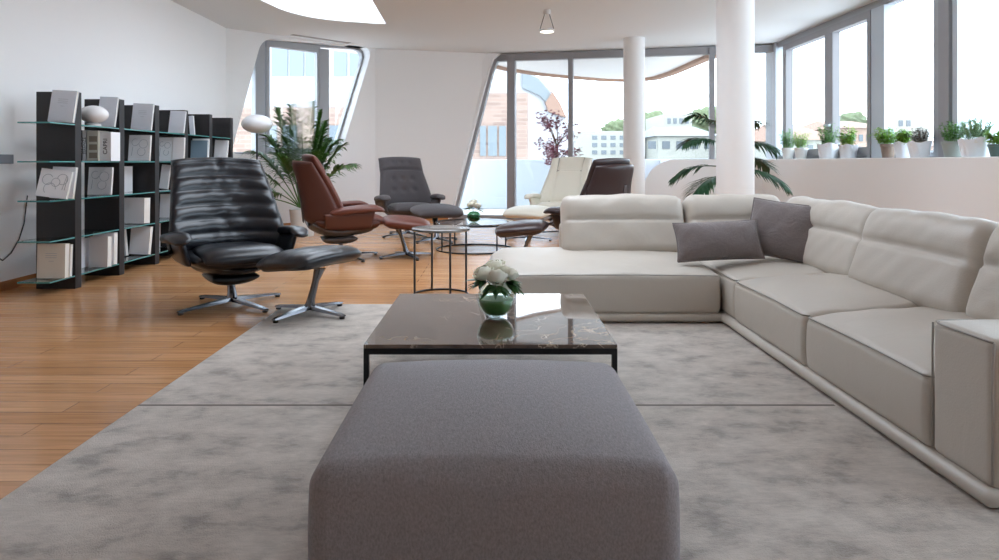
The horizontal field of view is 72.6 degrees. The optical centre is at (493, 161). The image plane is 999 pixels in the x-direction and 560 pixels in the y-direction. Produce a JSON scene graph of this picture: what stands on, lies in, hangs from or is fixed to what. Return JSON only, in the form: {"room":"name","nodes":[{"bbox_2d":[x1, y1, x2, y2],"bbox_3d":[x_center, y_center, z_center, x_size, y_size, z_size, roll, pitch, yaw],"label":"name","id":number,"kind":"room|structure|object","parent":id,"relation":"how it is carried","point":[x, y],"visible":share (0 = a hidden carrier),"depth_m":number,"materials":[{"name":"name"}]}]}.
{"room":"living room","nodes":[
{"label":"living room","id":0,"kind":"room"},
{"bbox_2d":[0,0,225,281],"bbox_3d":[-4.325,-0.500,3.350,0.250,3.200,14.700,0,0,0],"label":"wall","id":1,"kind":"structure","parent":0,"point":[165,54],"depth_m":6.97,"materials":[{"name":"white paint"}]},
{"bbox_2d":[0,273,35,291],"bbox_3d":[-4.193,1.060,3.330,0.014,0.080,14.660,0,0,0],"label":"baseboard","id":2,"kind":"structure","parent":1,"relation":"attached to","point":[12,283],"depth_m":5.92,"materials":[{"name":"brown wood"}]},
{"bbox_2d":[0,218,558,499],"bbox_3d":[0.450,1.200,4.650,9.900,0.200,17.900,0,0,0],"label":"floor","id":3,"kind":"structure","parent":0,"point":[74,362],"depth_m":4.66,"materials":[{"name":"brown wood"}]},
{"bbox_2d":[17,92,232,288],"bbox_3d":[-3.800,0.245,7.511,0.340,1.710,3.898,0,0,0],"label":"bookcase","id":4,"kind":"object","parent":3,"relation":"on","point":[58,144],"visible":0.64,"depth_m":6.59,"materials":[{"name":"black wood"}]},
{"bbox_2d":[37,243,69,278],"bbox_3d":[-3.726,0.836,5.751,0.237,0.292,0.070,0,0,0],"label":"book","id":5,"kind":"object","parent":4,"relation":"on","point":[53,259],"visible":1,"depth_m":5.72,"materials":[{"name":"beige paper"}]},
{"bbox_2d":[35,168,73,198],"bbox_3d":[-3.699,0.183,5.726,0.287,0.266,0.065,0,0,0],"label":"book","id":6,"kind":"object","parent":4,"relation":"on","point":[52,183],"visible":1,"depth_m":5.71,"materials":[{"name":"white paper"}]},
{"bbox_2d":[42,174,67,192],"bbox_3d":[-3.695,0.179,5.713,0.215,0.174,0.005,7,-10,0],"label":"print","id":7,"kind":"object","parent":6,"relation":"attached to","point":[46,174],"depth_m":5.71},
{"bbox_2d":[47,90,78,122],"bbox_3d":[-3.681,-0.475,5.813,0.227,0.287,0.073,0,0,0],"label":"book","id":8,"kind":"object","parent":4,"relation":"on","point":[63,103],"visible":1,"depth_m":5.80,"materials":[{"name":"white paper"}]},
{"bbox_2d":[49,166,77,198],"bbox_3d":[-3.681,0.177,5.817,0.210,0.278,0.062,0,0,0],"label":"book","id":9,"kind":"object","parent":4,"relation":"on","point":[72,169],"visible":0.29,"depth_m":5.82,"materials":[{"name":"white paper"}]},
{"bbox_2d":[81,237,88,267],"bbox_3d":[-3.823,0.847,6.340,0.028,0.270,0.200,0,0,0],"label":"book","id":10,"kind":"object","parent":4,"relation":"on","point":[84,241],"visible":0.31,"depth_m":6.33,"materials":[{"name":"white paper"}]},
{"bbox_2d":[82,130,90,160],"bbox_3d":[-3.849,-0.154,6.479,0.036,0.290,0.181,0,0,0],"label":"book","id":11,"kind":"object","parent":4,"relation":"on","point":[84,132],"visible":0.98,"depth_m":6.39,"materials":[{"name":"white paper"}]},
{"bbox_2d":[81,105,108,125],"bbox_3d":[-3.690,-0.426,6.270,0.244,0.190,0.244,0,0,0],"label":"table lamp","id":12,"kind":"object","parent":4,"relation":"on","point":[94,115],"visible":0.94,"depth_m":6.20,"materials":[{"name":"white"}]},
{"bbox_2d":[87,131,108,160],"bbox_3d":[-3.768,-0.152,6.470,0.105,0.285,0.181,0,0,0],"label":"book","id":13,"kind":"object","parent":4,"relation":"on","point":[93,137],"visible":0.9,"depth_m":6.38,"materials":[{"name":"beige paper"}]},
{"bbox_2d":[89,136,96,157],"bbox_3d":[-3.761,-0.139,6.379,0.075,0.207,0.001,0,0,0],"label":"print","id":14,"kind":"object","parent":13,"relation":"attached to","point":[92,139],"depth_m":6.38,"materials":[{"name":"brown paper"}]},
{"bbox_2d":[89,236,111,266],"bbox_3d":[-3.680,0.838,6.361,0.173,0.287,0.080,0,0,0],"label":"book","id":15,"kind":"object","parent":4,"relation":"on","point":[100,247],"visible":1,"depth_m":6.33,"materials":[{"name":"white paper"}]},
{"bbox_2d":[87,167,113,194],"bbox_3d":[-3.770,0.182,6.516,0.225,0.266,0.053,0,0,0],"label":"book","id":16,"kind":"object","parent":4,"relation":"on","point":[100,179],"visible":1,"depth_m":6.50,"materials":[{"name":"white paper"}]},
{"bbox_2d":[91,171,108,189],"bbox_3d":[-3.768,0.174,6.504,0.170,0.179,0.004,0,-6,0],"label":"print","id":17,"kind":"object","parent":16,"relation":"attached to","point":[99,179],"depth_m":6.50,"materials":[{"name":"grey paper"}]},
{"bbox_2d":[93,232,117,264],"bbox_3d":[-3.721,0.828,6.506,0.206,0.307,0.071,0,0,0],"label":"book","id":18,"kind":"object","parent":4,"relation":"on","point":[114,235],"visible":0.31,"depth_m":6.49,"materials":[{"name":"white paper"}]},
{"bbox_2d":[99,97,118,126],"bbox_3d":[-3.696,-0.480,6.509,0.182,0.296,0.070,0,0,0],"label":"book","id":19,"kind":"object","parent":4,"relation":"on","point":[110,104],"visible":0.64,"depth_m":6.50,"materials":[{"name":"white paper"}]},
{"bbox_2d":[100,132,119,160],"bbox_3d":[-3.663,-0.147,6.489,0.102,0.275,0.161,0,0,0],"label":"book","id":20,"kind":"object","parent":4,"relation":"on","point":[109,141],"visible":0.99,"depth_m":6.41,"materials":[{"name":"white paper"}]},
{"bbox_2d":[124,166,132,191],"bbox_3d":[-3.874,0.180,7.135,0.058,0.270,0.200,0,0,0],"label":"book","id":21,"kind":"object","parent":4,"relation":"on","point":[128,170],"visible":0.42,"depth_m":7.15,"materials":[{"name":"white paper"}]},
{"bbox_2d":[124,198,149,223],"bbox_3d":[-3.773,0.511,7.171,0.232,0.274,0.129,0,0,0],"label":"book","id":22,"kind":"object","parent":4,"relation":"on","point":[136,210],"visible":0.81,"depth_m":7.11,"materials":[{"name":"white paper"}]},
{"bbox_2d":[128,135,151,160],"bbox_3d":[-3.754,-0.148,7.211,0.228,0.276,0.054,0,0,0],"label":"book","id":23,"kind":"object","parent":4,"relation":"on","point":[139,145],"visible":1,"depth_m":7.20,"materials":[{"name":"white paper"}]},
{"bbox_2d":[131,139,147,155],"bbox_3d":[-3.752,-0.156,7.199,0.173,0.183,0.004,0,-6,0],"label":"print","id":24,"kind":"object","parent":23,"relation":"attached to","point":[139,147],"depth_m":7.20,"materials":[{"name":"grey paper"}]},
{"bbox_2d":[129,226,152,254],"bbox_3d":[-3.736,0.829,7.198,0.216,0.306,0.081,0,0,0],"label":"book","id":25,"kind":"object","parent":4,"relation":"on","point":[140,237],"visible":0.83,"depth_m":7.17,"materials":[{"name":"white paper"}]},
{"bbox_2d":[130,103,154,130],"bbox_3d":[-3.723,-0.478,7.207,0.226,0.293,0.064,0,0,0],"label":"book","id":26,"kind":"object","parent":4,"relation":"on","point":[142,114],"visible":0.92,"depth_m":7.20,"materials":[{"name":"white paper"}]},
{"bbox_2d":[159,194,169,217],"bbox_3d":[-3.813,0.510,7.905,0.128,0.277,0.054,0,0,0],"label":"book","id":27,"kind":"object","parent":4,"relation":"on","point":[164,198],"visible":0.71,"depth_m":7.89,"materials":[{"name":"white paper"}]},
{"bbox_2d":[159,164,170,188],"bbox_3d":[-3.821,0.171,7.905,0.123,0.289,0.054,0,0,0],"label":"book","id":28,"kind":"object","parent":4,"relation":"on","point":[166,169],"visible":0.88,"depth_m":7.89,"materials":[{"name":"white paper"}]},
{"bbox_2d":[159,137,172,160],"bbox_3d":[-3.820,-0.148,7.904,0.168,0.277,0.059,0,0,0],"label":"book","id":29,"kind":"object","parent":4,"relation":"on","point":[165,143],"visible":0.94,"depth_m":7.89,"materials":[{"name":"white paper"}]},
{"bbox_2d":[168,111,186,132],"bbox_3d":[-3.678,-0.465,7.901,0.189,0.267,0.065,0,0,0],"label":"book","id":30,"kind":"object","parent":4,"relation":"on","point":[177,121],"visible":0.86,"depth_m":7.89,"materials":[{"name":"white paper"}]},
{"bbox_2d":[172,137,185,159],"bbox_3d":[-3.663,-0.148,7.904,0.133,0.277,0.059,0,0,0],"label":"book","id":31,"kind":"object","parent":4,"relation":"on","point":[178,151],"visible":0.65,"depth_m":7.89,"materials":[{"name":"white paper"}]},
{"bbox_2d":[190,140,208,157],"bbox_3d":[-3.707,-0.140,8.561,0.210,0.262,0.053,0,0,0],"label":"book","id":32,"kind":"object","parent":4,"relation":"on","point":[199,148],"visible":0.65,"depth_m":8.55,"materials":[{"name":"blue paper"}]},
{"bbox_2d":[214,140,228,156],"bbox_3d":[-3.727,-0.156,9.293,0.187,0.293,0.060,0,0,0],"label":"book","id":33,"kind":"object","parent":4,"relation":"on","point":[221,146],"visible":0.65,"depth_m":9.28,"materials":[{"name":"white paper"}]},
{"bbox_2d":[160,157,307,315],"bbox_3d":[-2.059,0.530,5.290,1.046,1.140,1.064,0,0,-36],"label":"lounge chair","id":34,"kind":"object","parent":3,"relation":"on","point":[225,218],"visible":0.96,"depth_m":5.32,"materials":[{"name":"black leather"}]},
{"bbox_2d":[192,241,283,265],"bbox_3d":[-1.958,0.675,5.149,0.593,0.130,0.711,0,0,-36],"label":"seat cushion","id":35,"kind":"object","parent":34,"relation":"on","point":[205,253],"depth_m":4.90,"materials":[{"name":"black leather"}]},
{"bbox_2d":[241,115,272,159],"bbox_3d":[-3.398,0.210,9.750,0.430,1.780,0.430,0,0,0],"label":"floor lamp","id":36,"kind":"object","parent":3,"relation":"on","point":[256,124],"visible":0.8,"depth_m":9.61,"materials":[{"name":"grey metal"}]},
{"bbox_2d":[242,99,360,236],"bbox_3d":[-2.944,0.069,10.101,2.011,2.062,1.174,0,0,0],"label":"potted palm","id":37,"kind":"object","parent":3,"relation":"on","point":[319,147],"visible":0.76,"depth_m":10.18,"materials":[{"name":"green plant"}]},
{"bbox_2d":[289,208,313,236],"bbox_3d":[-2.851,0.900,10.150,0.400,0.400,0.400,0,0,0],"label":"pot","id":38,"kind":"object","parent":3,"relation":"on","point":[295,213],"depth_m":9.99,"materials":[{"name":"white ceramic"}]},
{"bbox_2d":[292,154,384,261],"bbox_3d":[-1.777,0.504,7.782,1.038,1.192,1.053,0,0,-22],"label":"lounge chair","id":39,"kind":"object","parent":3,"relation":"on","point":[323,212],"visible":0.99,"depth_m":7.42,"materials":[{"name":"brown leather"}]},
{"bbox_2d":[379,215,430,260],"bbox_3d":[-1.010,0.856,7.860,0.632,0.488,0.680,0,0,-10],"label":"footrest","id":40,"kind":"object","parent":3,"relation":"on","point":[397,222],"visible":0.76,"depth_m":7.65,"materials":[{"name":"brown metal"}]},
{"bbox_2d":[382,215,429,229],"bbox_3d":[-1.020,0.694,7.858,0.560,0.163,0.680,0,0,-10],"label":"cushion","id":41,"kind":"object","parent":40,"relation":"on","point":[397,222],"depth_m":7.58,"materials":[{"name":"brown leather"}]},
{"bbox_2d":[374,157,444,237],"bbox_3d":[-1.319,0.509,10.218,1.043,1.182,1.076,0,0,-24],"label":"lounge chair","id":42,"kind":"object","parent":3,"relation":"on","point":[403,183],"visible":0.86,"depth_m":10.33,"materials":[{"name":"grey fabric"}]},
{"bbox_2d":[388,202,428,211],"bbox_3d":[-1.253,0.658,10.067,0.616,0.135,0.738,0,0,-24],"label":"seat cushion","id":43,"kind":"object","parent":42,"relation":"on","point":[392,206],"depth_m":9.76,"materials":[{"name":"grey fabric"}]},
{"bbox_2d":[410,203,463,243],"bbox_3d":[-0.790,0.842,9.400,0.721,0.517,0.670,0,0,-22],"label":"footrest","id":44,"kind":"object","parent":3,"relation":"on","point":[434,211],"visible":0.97,"depth_m":9.23,"materials":[{"name":"grey leather"}]},
{"bbox_2d":[410,203,463,217],"bbox_3d":[-0.794,0.669,9.410,0.721,0.173,0.594,0,0,-22],"label":"cushion","id":45,"kind":"object","parent":44,"relation":"on","point":[435,210],"depth_m":9.20,"materials":[{"name":"grey fabric"}]},
{"bbox_2d":[412,225,469,293],"bbox_3d":[-0.440,0.821,5.620,0.480,0.558,0.480,0,0,0],"label":"side table","id":46,"kind":"object","parent":3,"relation":"on","point":[431,229],"visible":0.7,"depth_m":5.54,"materials":[{"name":"grey"}]},
{"bbox_2d":[435,218,511,254],"bbox_3d":[-0.240,0.924,8.550,1.000,0.352,1.000,0,0,0],"label":"glass table","id":47,"kind":"object","parent":3,"relation":"on","point":[483,222],"visible":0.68,"depth_m":8.41,"materials":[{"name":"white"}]},
{"bbox_2d":[0,304,998,559],"bbox_3d":[0.080,1.092,3.150,3.340,0.015,4.100,0,0,0],"label":"rug","id":48,"kind":"object","parent":3,"relation":"on","point":[220,462],"visible":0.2,"depth_m":2.47,"materials":[{"name":"grey carpet"}]},
{"bbox_2d":[255,245,361,322],"bbox_3d":[-1.320,0.841,4.860,0.661,0.487,0.680,0,0,28],"label":"footrest","id":49,"kind":"object","parent":48,"relation":"on","point":[311,257],"visible":1,"depth_m":4.69,"materials":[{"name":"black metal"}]},
{"bbox_2d":[255,245,361,270],"bbox_3d":[-1.311,0.679,4.855,0.560,0.162,0.680,0,0,28],"label":"cushion","id":50,"kind":"object","parent":49,"relation":"on","point":[311,257],"depth_m":4.62,"materials":[{"name":"black leather"}]},
{"bbox_2d":[363,294,616,385],"bbox_3d":[-0.015,0.927,3.420,1.070,0.316,1.110,0,0,0],"label":"coffee table","id":51,"kind":"object","parent":48,"relation":"on","point":[414,324],"visible":0.88,"depth_m":3.14,"materials":[{"name":"stone"}]},
{"bbox_2d":[477,284,514,317],"bbox_3d":[0.010,0.685,3.380,0.186,0.168,0.186,0,0,0],"label":"flower vase","id":52,"kind":"object","parent":51,"relation":"on","point":[502,304],"visible":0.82,"depth_m":3.33,"materials":[{"name":"clear glass"}]},
{"bbox_2d":[463,265,493,289],"bbox_3d":[-0.077,0.573,3.333,0.154,0.129,0.160,0,0,0],"label":"rose","id":53,"kind":"object","parent":52,"relation":"in","point":[480,275],"visible":0.91,"depth_m":3.32,"materials":[{"name":"white plant"}]},
{"bbox_2d":[480,269,510,299],"bbox_3d":[0.005,0.594,3.302,0.152,0.140,0.183,0,0,0],"label":"rose","id":54,"kind":"object","parent":52,"relation":"in","point":[498,276],"visible":0.98,"depth_m":3.29,"materials":[{"name":"white plant"}]},
{"bbox_2d":[498,266,524,295],"bbox_3d":[0.086,0.583,3.351,0.136,0.144,0.162,0,0,0],"label":"rose","id":55,"kind":"object","parent":52,"relation":"in","point":[514,286],"visible":0.72,"depth_m":3.33,"materials":[{"name":"white plant"}]},
{"bbox_2d":[308,359,679,559],"bbox_3d":[0.000,0.866,1.990,0.875,0.440,0.879,0,0,0],"label":"pouf","id":56,"kind":"object","parent":48,"relation":"on","point":[477,459],"visible":1,"depth_m":1.57,"materials":[{"name":"grey fabric"}]},
{"bbox_2d":[495,219,548,246],"bbox_3d":[0.290,0.856,7.220,0.632,0.488,0.680,0,0,10],"label":"footrest","id":57,"kind":"object","parent":3,"relation":"on","point":[529,228],"visible":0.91,"depth_m":6.95,"materials":[{"name":"brown leather"}]},
{"bbox_2d":[495,219,548,236],"bbox_3d":[0.300,0.694,7.218,0.560,0.163,0.680,0,0,10],"label":"cushion","id":58,"kind":"object","parent":57,"relation":"on","point":[530,227],"depth_m":6.94,"materials":[{"name":"brown leather"}]},
{"bbox_2d":[503,205,551,241],"bbox_3d":[0.480,0.856,9.550,0.680,0.488,0.632,0,0,28],"label":"footrest","id":59,"kind":"object","parent":3,"relation":"on","point":[522,211],"visible":0.87,"depth_m":9.39,"materials":[{"name":"white leather"}]},
{"bbox_2d":[503,205,550,217],"bbox_3d":[0.485,0.694,9.559,0.680,0.163,0.560,0,0,28],"label":"cushion","id":60,"kind":"object","parent":59,"relation":"on","point":[522,211],"depth_m":9.37,"materials":[{"name":"beige leather"}]},
{"bbox_2d":[524,157,592,232],"bbox_3d":[1.063,0.509,10.366,1.043,1.182,1.076,0,0,28],"label":"lounge chair","id":61,"kind":"object","parent":3,"relation":"on","point":[567,176],"visible":0.52,"depth_m":10.52,"materials":[{"name":"beige leather"}]},
{"bbox_2d":[543,158,633,229],"bbox_3d":[1.113,0.527,7.599,1.013,1.145,0.907,0,0,-44],"label":"lounge chair","id":62,"kind":"object","parent":3,"relation":"on","point":[606,176],"visible":0.3,"depth_m":7.22,"materials":[{"name":"brown leather"}]},
{"bbox_2d":[668,112,793,199],"bbox_3d":[3.112,0.219,9.019,1.549,1.762,1.055,0,0,0],"label":"potted palm","id":63,"kind":"object","parent":3,"relation":"on","point":[705,187],"visible":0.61,"depth_m":8.90,"materials":[{"name":"green plant"}]},
{"bbox_2d":[488,193,998,507],"bbox_3d":[1.285,0.678,3.950,2.670,0.845,3.700,0,0,0],"label":"sofa","id":64,"kind":"object","parent":3,"relation":"on","point":[892,315],"visible":0.8,"depth_m":3.52,"materials":[{"name":"beige leather"}]},
{"bbox_2d":[560,193,683,251],"bbox_3d":[1.035,0.515,5.496,0.980,0.521,0.376,0,0,0],"label":"cushion","id":65,"kind":"object","parent":64,"relation":"on","point":[616,222],"depth_m":5.38,"materials":[{"name":"beige leather"}]},
{"bbox_2d":[672,219,764,262],"bbox_3d":[1.600,0.562,4.861,0.621,0.302,0.232,0,0,5],"label":"pillow","id":66,"kind":"object","parent":64,"relation":"on","point":[739,239],"visible":1,"depth_m":4.78,"materials":[{"name":"grey fabric"}]},
{"bbox_2d":[682,194,779,222],"bbox_3d":[1.930,0.518,5.495,0.780,0.515,0.374,0,0,0],"label":"cushion","id":67,"kind":"object","parent":64,"relation":"on","point":[721,207],"depth_m":5.41,"materials":[{"name":"beige leather"}]},
{"bbox_2d":[750,197,812,262],"bbox_3d":[2.074,0.488,4.870,0.554,0.451,0.250,0,0,34],"label":"pillow","id":68,"kind":"object","parent":64,"relation":"on","point":[783,227],"visible":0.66,"depth_m":4.80,"materials":[{"name":"grey fabric"}]},
{"bbox_2d":[786,196,877,274],"bbox_3d":[2.317,0.516,4.700,0.374,0.520,1.240,0,0,0],"label":"cushion","id":69,"kind":"object","parent":64,"relation":"on","point":[834,237],"depth_m":4.40,"materials":[{"name":"beige leather"}]},
{"bbox_2d":[848,208,998,311],"bbox_3d":[2.275,0.517,3.575,0.375,0.518,1.000,0,0,0],"label":"cushion","id":70,"kind":"object","parent":64,"relation":"on","point":[929,260],"depth_m":3.41,"materials":[{"name":"beige leather"}]},
{"bbox_2d":[966,226,998,318],"bbox_3d":[2.276,0.519,2.750,0.372,0.515,0.640,0,0,0],"label":"cushion","id":71,"kind":"object","parent":64,"relation":"on","point":[982,295],"depth_m":2.96,"materials":[{"name":"beige leather"}]},
{"bbox_2d":[226,28,374,222],"bbox_3d":[-3.318,-0.506,11.752,2.786,3.211,0.340,0,0,-44],"label":"wall","id":72,"kind":"structure","parent":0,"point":[242,47],"depth_m":12.12,"materials":[{"name":"white paint"}]},
{"bbox_2d":[233,40,363,153],"bbox_3d":[-3.366,-1.119,11.789,2.563,1.984,0.160,0,0,-44],"label":"window","id":73,"kind":"structure","parent":72,"relation":"attached to","point":[260,79],"depth_m":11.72,"materials":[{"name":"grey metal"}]},
{"bbox_2d":[375,49,487,218],"bbox_3d":[-0.988,-0.500,13.089,2.592,3.200,0.340,0,0,-14],"label":"wall","id":74,"kind":"structure","parent":0,"point":[426,101],"depth_m":12.85,"materials":[{"name":"white paint"}]},
{"bbox_2d":[453,53,500,205],"bbox_3d":[-0.414,-0.497,13.256,1.130,3.195,0.200,0,0,13],"label":"window frame","id":75,"kind":"structure","parent":74,"relation":"in","point":[487,63],"depth_m":13.14,"materials":[{"name":"white paint"}]},
{"bbox_2d":[455,44,773,219],"bbox_3d":[2.103,-0.490,12.744,5.979,3.180,0.180,0,0,13],"label":"window","id":76,"kind":"structure","parent":74,"relation":"in","point":[511,59],"depth_m":12.99,"materials":[{"name":"grey metal"}]},
{"bbox_2d":[171,0,876,53],"bbox_3d":[0.300,-2.225,4.650,9.600,0.250,17.900,0,0,0],"label":"ceiling","id":77,"kind":"structure","parent":0,"point":[470,26],"depth_m":10.16,"materials":[{"name":"white paint"}]},
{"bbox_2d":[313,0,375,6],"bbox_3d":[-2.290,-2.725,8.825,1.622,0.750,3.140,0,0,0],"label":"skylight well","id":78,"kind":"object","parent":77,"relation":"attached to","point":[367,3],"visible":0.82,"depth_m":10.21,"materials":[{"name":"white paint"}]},
{"bbox_2d":[623,36,644,194],"bbox_3d":[2.380,-0.500,11.550,0.360,3.200,0.360,0,0,0],"label":"pillar","id":79,"kind":"structure","parent":0,"point":[633,47],"depth_m":11.40,"materials":[{"name":"white paint"}]},
{"bbox_2d":[645,159,762,201],"bbox_3d":[3.843,0.525,12.181,2.296,1.150,0.270,0,0,13],"label":"wall","id":80,"kind":"structure","parent":0,"point":[656,182],"depth_m":12.16,"materials":[{"name":"white paint"}]},
{"bbox_2d":[716,0,754,194],"bbox_3d":[2.660,-0.500,7.500,0.400,3.200,0.400,0,0,0],"label":"pillar","id":81,"kind":"structure","parent":0,"point":[735,19],"depth_m":7.33,"materials":[{"name":"white paint"}]},
{"bbox_2d":[763,157,998,222],"bbox_3d":[4.890,0.525,4.000,0.420,1.150,16.000,0,0,0],"label":"wall","id":82,"kind":"structure","parent":0,"point":[959,186],"depth_m":7.81,"materials":[{"name":"white paint"}]},
{"bbox_2d":[779,129,796,158],"bbox_3d":[4.824,-0.299,11.181,0.290,0.498,0.306,0,0,0],"label":"herb pot","id":83,"kind":"object","parent":82,"relation":"on","point":[788,153],"visible":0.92,"depth_m":11.12,"materials":[{"name":"white ceramic"}]},
{"bbox_2d":[791,132,809,158],"bbox_3d":[4.836,-0.265,10.681,0.356,0.430,0.302,0,0,0],"label":"herb pot","id":84,"kind":"object","parent":82,"relation":"on","point":[800,153],"visible":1,"depth_m":10.65,"materials":[{"name":"white ceramic"}]},
{"bbox_2d":[817,123,838,158],"bbox_3d":[4.822,-0.302,9.821,0.321,0.504,0.349,0,0,39],"label":"herb pot","id":85,"kind":"object","parent":82,"relation":"on","point":[825,150],"visible":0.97,"depth_m":9.75,"materials":[{"name":"white ceramic"}]},
{"bbox_2d":[837,124,858,157],"bbox_3d":[4.824,-0.286,9.279,0.314,0.472,0.318,0,0,0],"label":"herb pot","id":86,"kind":"object","parent":82,"relation":"on","point":[848,149],"visible":0.99,"depth_m":9.22,"materials":[{"name":"white ceramic"}]},
{"bbox_2d":[766,0,970,158],"bbox_3d":[4.990,-1.075,5.217,0.220,2.050,14.294,0,0,0],"label":"window","id":87,"kind":"structure","parent":82,"relation":"in","point":[952,18],"depth_m":8.76,"materials":[{"name":"grey metal"}]},
{"bbox_2d":[868,126,900,157],"bbox_3d":[4.836,-0.243,8.342,0.357,0.386,0.342,0,0,-27],"label":"herb pot","id":88,"kind":"object","parent":82,"relation":"on","point":[887,148],"visible":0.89,"depth_m":8.29,"materials":[{"name":"brown ceramic"}]},
{"bbox_2d":[892,129,912,157],"bbox_3d":[4.831,-0.220,8.029,0.224,0.340,0.264,0,0,0],"label":"herb pot","id":89,"kind":"object","parent":82,"relation":"on","point":[901,140],"visible":0.91,"depth_m":7.97,"materials":[{"name":"white ceramic"}]},
{"bbox_2d":[906,128,932,157],"bbox_3d":[4.832,-0.225,7.712,0.280,0.350,0.279,0,0,0],"label":"herb pot","id":90,"kind":"object","parent":82,"relation":"on","point":[916,149],"visible":0.98,"depth_m":7.65,"materials":[{"name":"white ceramic"}]},
{"bbox_2d":[938,121,967,156],"bbox_3d":[4.825,-0.241,7.144,0.293,0.383,0.296,0,0,-39],"label":"herb pot","id":91,"kind":"object","parent":82,"relation":"on","point":[950,148],"visible":0.8,"depth_m":7.11,"materials":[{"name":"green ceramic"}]},
{"bbox_2d":[957,114,993,156],"bbox_3d":[4.826,-0.267,6.821,0.311,0.434,0.320,0,0,-33],"label":"herb pot","id":92,"kind":"object","parent":82,"relation":"on","point":[975,145],"visible":0.98,"depth_m":6.76,"materials":[{"name":"white ceramic"}]},
{"bbox_2d":[983,129,998,156],"bbox_3d":[4.831,-0.187,6.492,0.270,0.274,0.272,0,0,38],"label":"herb pot","id":93,"kind":"object","parent":82,"relation":"on","point":[993,148],"visible":1,"depth_m":6.48,"materials":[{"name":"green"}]},
{"label":"outside","id":94,"kind":"structure","parent":0,"visible":0},
{"bbox_3d":[20.000,15.200,139.000,360.000,0.200,242.000,0,0,0],"label":"street","id":95,"kind":"object","parent":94,"visible":0},
{"bbox_2d":[472,93,527,158],"bbox_3d":[-0.353,6.332,27.975,3.106,17.535,8.050,0,0,0],"label":"building","id":96,"kind":"structure","parent":95,"relation":"on","point":[491,143],"depth_m":24.00,"materials":[{"name":"brick"}]},
{"bbox_2d":[489,69,567,158],"bbox_3d":[1.456,4.903,40.850,5.453,20.394,10.300,0,0,0],"label":"building","id":97,"kind":"structure","parent":95,"relation":"on","point":[540,97],"depth_m":36.00,"materials":[{"name":"grey"}]},
{"bbox_2d":[574,131,622,158],"bbox_3d":[9.882,6.182,64.975,6.000,17.835,10.050,0,0,0],"label":"building","id":98,"kind":"structure","parent":95,"relation":"on","point":[594,144],"depth_m":60.01,"materials":[{"name":"grey"}]},
{"bbox_2d":[600,118,622,130],"bbox_3d":[13.577,5.136,75.000,4.025,19.927,3.761,0,0,0],"label":"tree","id":99,"kind":"object","parent":95,"relation":"on","point":[617,125],"visible":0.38,"depth_m":73.96,"materials":[{"name":"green plant"}]},
{"bbox_2d":[646,114,691,129],"bbox_3d":[17.859,5.221,69.975,2.718,19.759,8.050,0,0,0],"label":"building","id":100,"kind":"structure","parent":95,"relation":"on","point":[664,120],"depth_m":66.00,"materials":[{"name":"grey"}]},
{"bbox_2d":[645,127,715,158],"bbox_3d":[15.680,5.979,60.500,5.970,18.241,9.600,0,0,0],"label":"building","id":101,"kind":"structure","parent":95,"relation":"on","point":[660,142],"depth_m":56.00,"materials":[{"name":"grey"}]},
{"bbox_2d":[691,106,715,133],"bbox_3d":[24.797,4.247,80.000,5.674,21.706,5.311,0,0,0],"label":"tree","id":102,"kind":"object","parent":95,"relation":"on","point":[705,110],"visible":0.14,"depth_m":78.53,"materials":[{"name":"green plant"}]},
{"bbox_2d":[755,125,824,158],"bbox_3d":[17.882,6.385,42.500,3.282,17.429,9.600,0,0,0],"label":"building","id":103,"kind":"structure","parent":95,"relation":"on","point":[814,138],"depth_m":40.52,"materials":[{"name":"tile"}]},
{"bbox_2d":[802,121,866,146],"bbox_3d":[28.218,5.850,56.500,4.424,18.500,9.600,0,0,0],"label":"building","id":104,"kind":"structure","parent":95,"relation":"on","point":[860,128],"depth_m":51.99,"materials":[{"name":"beige"}]},
{"bbox_2d":[840,111,866,123],"bbox_3d":[39.247,4.769,75.000,3.647,20.662,3.554,0,0,0],"label":"tree","id":105,"kind":"object","parent":95,"relation":"on","point":[858,116],"visible":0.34,"depth_m":74.05,"materials":[{"name":"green plant"}]},
{"bbox_2d":[896,117,927,140],"bbox_3d":[43.029,5.234,74.975,3.294,19.732,10.050,0,0,0],"label":"building","id":106,"kind":"structure","parent":95,"relation":"on","point":[907,123],"depth_m":70.00,"materials":[{"name":"grey"}]},
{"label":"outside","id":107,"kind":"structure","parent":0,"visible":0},
{"bbox_2d":[462,209,506,214],"bbox_3d":[2.700,1.245,14.900,8.600,0.210,4.600,0,0,0],"label":"terrace","id":108,"kind":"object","parent":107,"point":[467,211],"depth_m":15.66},
{"bbox_2d":[534,109,583,164],"bbox_3d":[1.362,-0.004,15.234,1.093,2.289,1.425,0,0,-27],"label":"maple tree","id":109,"kind":"object","parent":108,"relation":"on","point":[551,149],"visible":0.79,"depth_m":15.00,"materials":[{"name":"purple plant"}]},
{"bbox_2d":[460,158,708,208],"bbox_3d":[1.300,0.535,15.025,6.000,1.210,3.650,0,0,0],"label":"wall","id":110,"kind":"structure","parent":108,"relation":"on","point":[486,182],"depth_m":16.60,"materials":[{"name":"grey"}]},
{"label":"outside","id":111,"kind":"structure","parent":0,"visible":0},
{"bbox_2d":[496,44,766,81],"bbox_3d":[1.431,-2.340,14.917,7.286,0.520,5.726,0,0,0],"label":"roof overhang","id":112,"kind":"object","parent":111,"point":[656,68],"visible":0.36,"depth_m":15.47,"materials":[{"name":"white paint"}]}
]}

